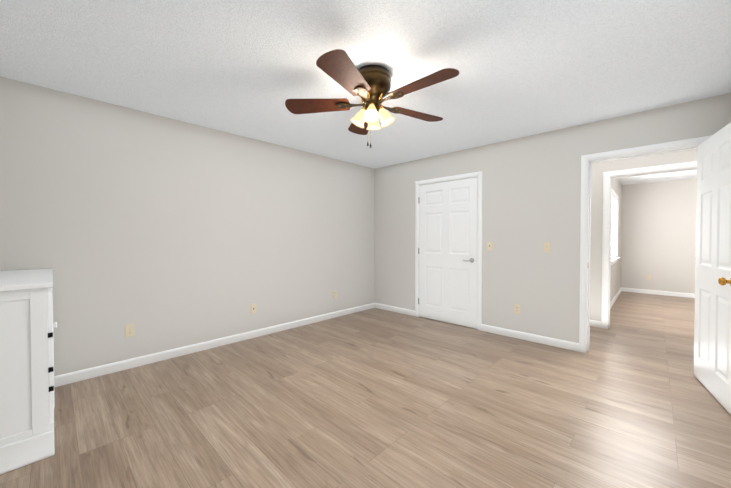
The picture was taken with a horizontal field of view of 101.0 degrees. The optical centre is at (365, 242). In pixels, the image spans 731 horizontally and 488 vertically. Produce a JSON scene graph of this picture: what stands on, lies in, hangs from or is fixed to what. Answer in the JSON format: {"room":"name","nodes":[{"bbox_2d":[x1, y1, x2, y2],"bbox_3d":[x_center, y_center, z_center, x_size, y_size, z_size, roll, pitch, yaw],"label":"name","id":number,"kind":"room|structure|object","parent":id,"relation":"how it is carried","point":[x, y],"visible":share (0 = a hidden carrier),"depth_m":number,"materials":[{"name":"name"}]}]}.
{"room":"empty bedroom","nodes":[
{"label":"empty bedroom","id":0,"kind":"room"},
{"bbox_2d":[0,76,374,375],"bbox_3d":[-1.464,-0.050,3.698,0.120,2.440,4.814,1,1,44],"label":"wall","id":1,"kind":"structure","parent":0,"point":[161,233],"depth_m":3.03,"materials":[{"name":"paint"}]},
{"bbox_2d":[125,324,133,336],"bbox_3d":[-2.216,0.826,2.835,0.008,0.115,0.070,1,1,44],"label":"electrical outlet","id":2,"kind":"object","parent":1,"relation":"attached to","point":[129,330],"visible":1,"depth_m":2.83,"materials":[{"name":"beige plastic"}]},
{"bbox_2d":[54,303,374,386],"bbox_3d":[-1.416,1.126,3.670,0.013,0.088,4.574,1,1,44],"label":"baseboard","id":3,"kind":"structure","parent":1,"relation":"attached to","point":[77,376],"depth_m":3.17,"materials":[{"name":"white wood"}]},
{"bbox_2d":[251,304,255,313],"bbox_3d":[-1.375,0.813,3.708,0.014,0.115,0.070,1,1,44],"label":"electrical outlet","id":4,"kind":"object","parent":1,"relation":"attached to","point":[253,308],"visible":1,"depth_m":3.71,"materials":[{"name":"beige plastic"}]},
{"bbox_2d":[0,291,730,487],"bbox_3d":[2.671,1.206,3.317,7.000,0.060,10.324,1,1,44],"label":"floor","id":5,"kind":"structure","parent":0,"point":[375,398],"depth_m":2.11,"materials":[{"name":"brown wood"}]},
{"bbox_2d":[0,268,56,474],"bbox_3d":[-2.367,0.709,1.863,1.128,0.978,0.651,1,1,44],"label":"dresser","id":6,"kind":"object","parent":5,"relation":"on","point":[27,404],"visible":1,"depth_m":1.64,"materials":[{"name":"white wood"}]},
{"bbox_2d":[0,0,730,184],"bbox_3d":[2.671,-1.294,3.279,7.000,0.060,10.324,1,1,44],"label":"ceiling","id":7,"kind":"structure","parent":0,"point":[249,68],"depth_m":2.06,"materials":[{"name":"white paint"}]},
{"bbox_2d":[285,49,458,147],"bbox_3d":[0.089,-0.969,2.204,1.229,0.557,1.269,1,1,44],"label":"fan","id":8,"kind":"object","parent":7,"relation":"hanging from","point":[369,86],"visible":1,"depth_m":2.13,"materials":[{"name":"brown wood"}]},
{"bbox_2d":[375,93,730,342],"bbox_3d":[1.658,-0.054,3.954,4.030,2.440,0.120,1,1,44],"label":"wall","id":9,"kind":"structure","parent":0,"point":[531,196],"depth_m":3.60,"materials":[{"name":"paint"}]},
{"bbox_2d":[375,303,414,315],"bbox_3d":[0.468,1.106,5.023,0.857,0.088,0.013,1,1,44],"label":"baseboard","id":10,"kind":"structure","parent":9,"relation":"attached to","point":[395,309],"depth_m":4.99,"materials":[{"name":"white wood"}]},
{"bbox_2d":[418,177,477,328],"bbox_3d":[1.152,0.137,4.348,0.928,2.030,0.088,1,1,44],"label":"closet door","id":11,"kind":"structure","parent":9,"relation":"in","point":[447,248],"depth_m":4.32,"materials":[{"name":"white wood"}]},
{"bbox_2d":[415,171,482,330],"bbox_3d":[1.203,0.129,4.394,0.960,2.060,0.122,1,1,44],"label":"door frame","id":12,"kind":"structure","parent":9,"relation":"in","point":[477,214],"depth_m":4.22,"materials":[{"name":"white wood"}]},
{"bbox_2d":[487,242,491,250],"bbox_3d":[1.609,0.044,3.910,0.070,0.115,0.014,1,1,44],"label":"light switch","id":13,"kind":"object","parent":9,"relation":"attached to","point":[489,245],"visible":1,"depth_m":3.91,"materials":[{"name":"beige plastic"}]},
{"bbox_2d":[514,304,519,313],"bbox_3d":[1.857,0.813,3.688,0.070,0.115,0.008,1,1,44],"label":"electrical outlet","id":14,"kind":"object","parent":9,"relation":"attached to","point":[516,308],"visible":1,"depth_m":3.69,"materials":[{"name":"beige plastic"}]},
{"bbox_2d":[481,324,578,351],"bbox_3d":[1.922,1.127,3.627,1.067,0.088,0.013,1,1,44],"label":"baseboard","id":15,"kind":"structure","parent":9,"relation":"attached to","point":[569,345],"depth_m":3.57,"materials":[{"name":"white wood"}]},
{"bbox_2d":[543,242,549,251],"bbox_3d":[2.077,0.051,3.456,0.070,0.115,0.020,1,1,44],"label":"toggle","id":16,"kind":"object","parent":9,"relation":"attached to","point":[546,246],"visible":1,"depth_m":3.46,"materials":[{"name":"beige plastic"}]},
{"bbox_2d":[579,135,711,352],"bbox_3d":[2.693,0.151,2.964,0.849,2.060,0.122,1,1,44],"label":"door frame","id":17,"kind":"structure","parent":9,"relation":"in","point":[589,212],"depth_m":3.21,"materials":[{"name":"white wood"}]},
{"bbox_2d":[694,122,730,414],"bbox_3d":[2.718,0.168,2.332,0.175,2.030,0.818,1,1,44],"label":"open door","id":18,"kind":"structure","parent":9,"relation":"in","point":[712,347],"depth_m":2.33,"materials":[{"name":"white wood"}]},
{"bbox_2d":[610,178,621,301],"bbox_3d":[4.583,-0.080,5.665,0.120,2.440,3.900,1,1,44],"label":"wall","id":19,"kind":"structure","parent":0,"point":[615,285],"depth_m":6.31,"materials":[{"name":"paint"}]},
{"bbox_2d":[611,189,619,264],"bbox_3d":[4.639,-0.275,5.650,0.124,1.330,1.360,1,1,44],"label":"room window","id":20,"kind":"structure","parent":19,"relation":"in","point":[614,228],"depth_m":6.06,"materials":[{"name":"white"}]},
{"bbox_2d":[610,288,621,308],"bbox_3d":[4.590,1.097,5.593,0.013,0.088,3.780,1,1,44],"label":"baseboard","id":21,"kind":"structure","parent":19,"relation":"attached to","point":[615,298],"depth_m":5.89,"materials":[{"name":"white wood"}]},
{"bbox_2d":[590,149,696,320],"bbox_3d":[4.172,-0.044,3.273,4.440,2.440,0.120,1,1,44],"label":"wall","id":22,"kind":"structure","parent":0,"point":[598,169],"depth_m":4.12,"materials":[{"name":"paint"}]},
{"bbox_2d":[589,320,600,327],"bbox_3d":[2.914,1.115,4.407,0.840,0.088,0.013,1,1,44],"label":"baseboard","id":23,"kind":"structure","parent":22,"relation":"attached to","point":[593,323],"depth_m":4.16,"materials":[{"name":"white wood"}]},
{"bbox_2d":[601,161,696,328],"bbox_3d":[3.606,0.110,3.808,0.965,2.117,0.138,1,1,44],"label":"door frame","id":24,"kind":"structure","parent":22,"relation":"attached to","point":[605,250],"depth_m":4.06,"materials":[{"name":"white wood"}]},
{"bbox_2d":[621,178,696,293],"bbox_3d":[7.162,-0.083,5.809,3.640,2.440,0.120,1,1,44],"label":"wall","id":25,"kind":"structure","parent":0,"point":[658,241],"depth_m":6.50,"materials":[{"name":"paint"}]},
{"bbox_2d":[621,287,694,297],"bbox_3d":[7.116,1.094,5.779,3.400,0.088,0.013,1,1,44],"label":"baseboard","id":26,"kind":"structure","parent":25,"relation":"attached to","point":[677,294],"depth_m":6.51,"materials":[{"name":"white wood"}]}
]}

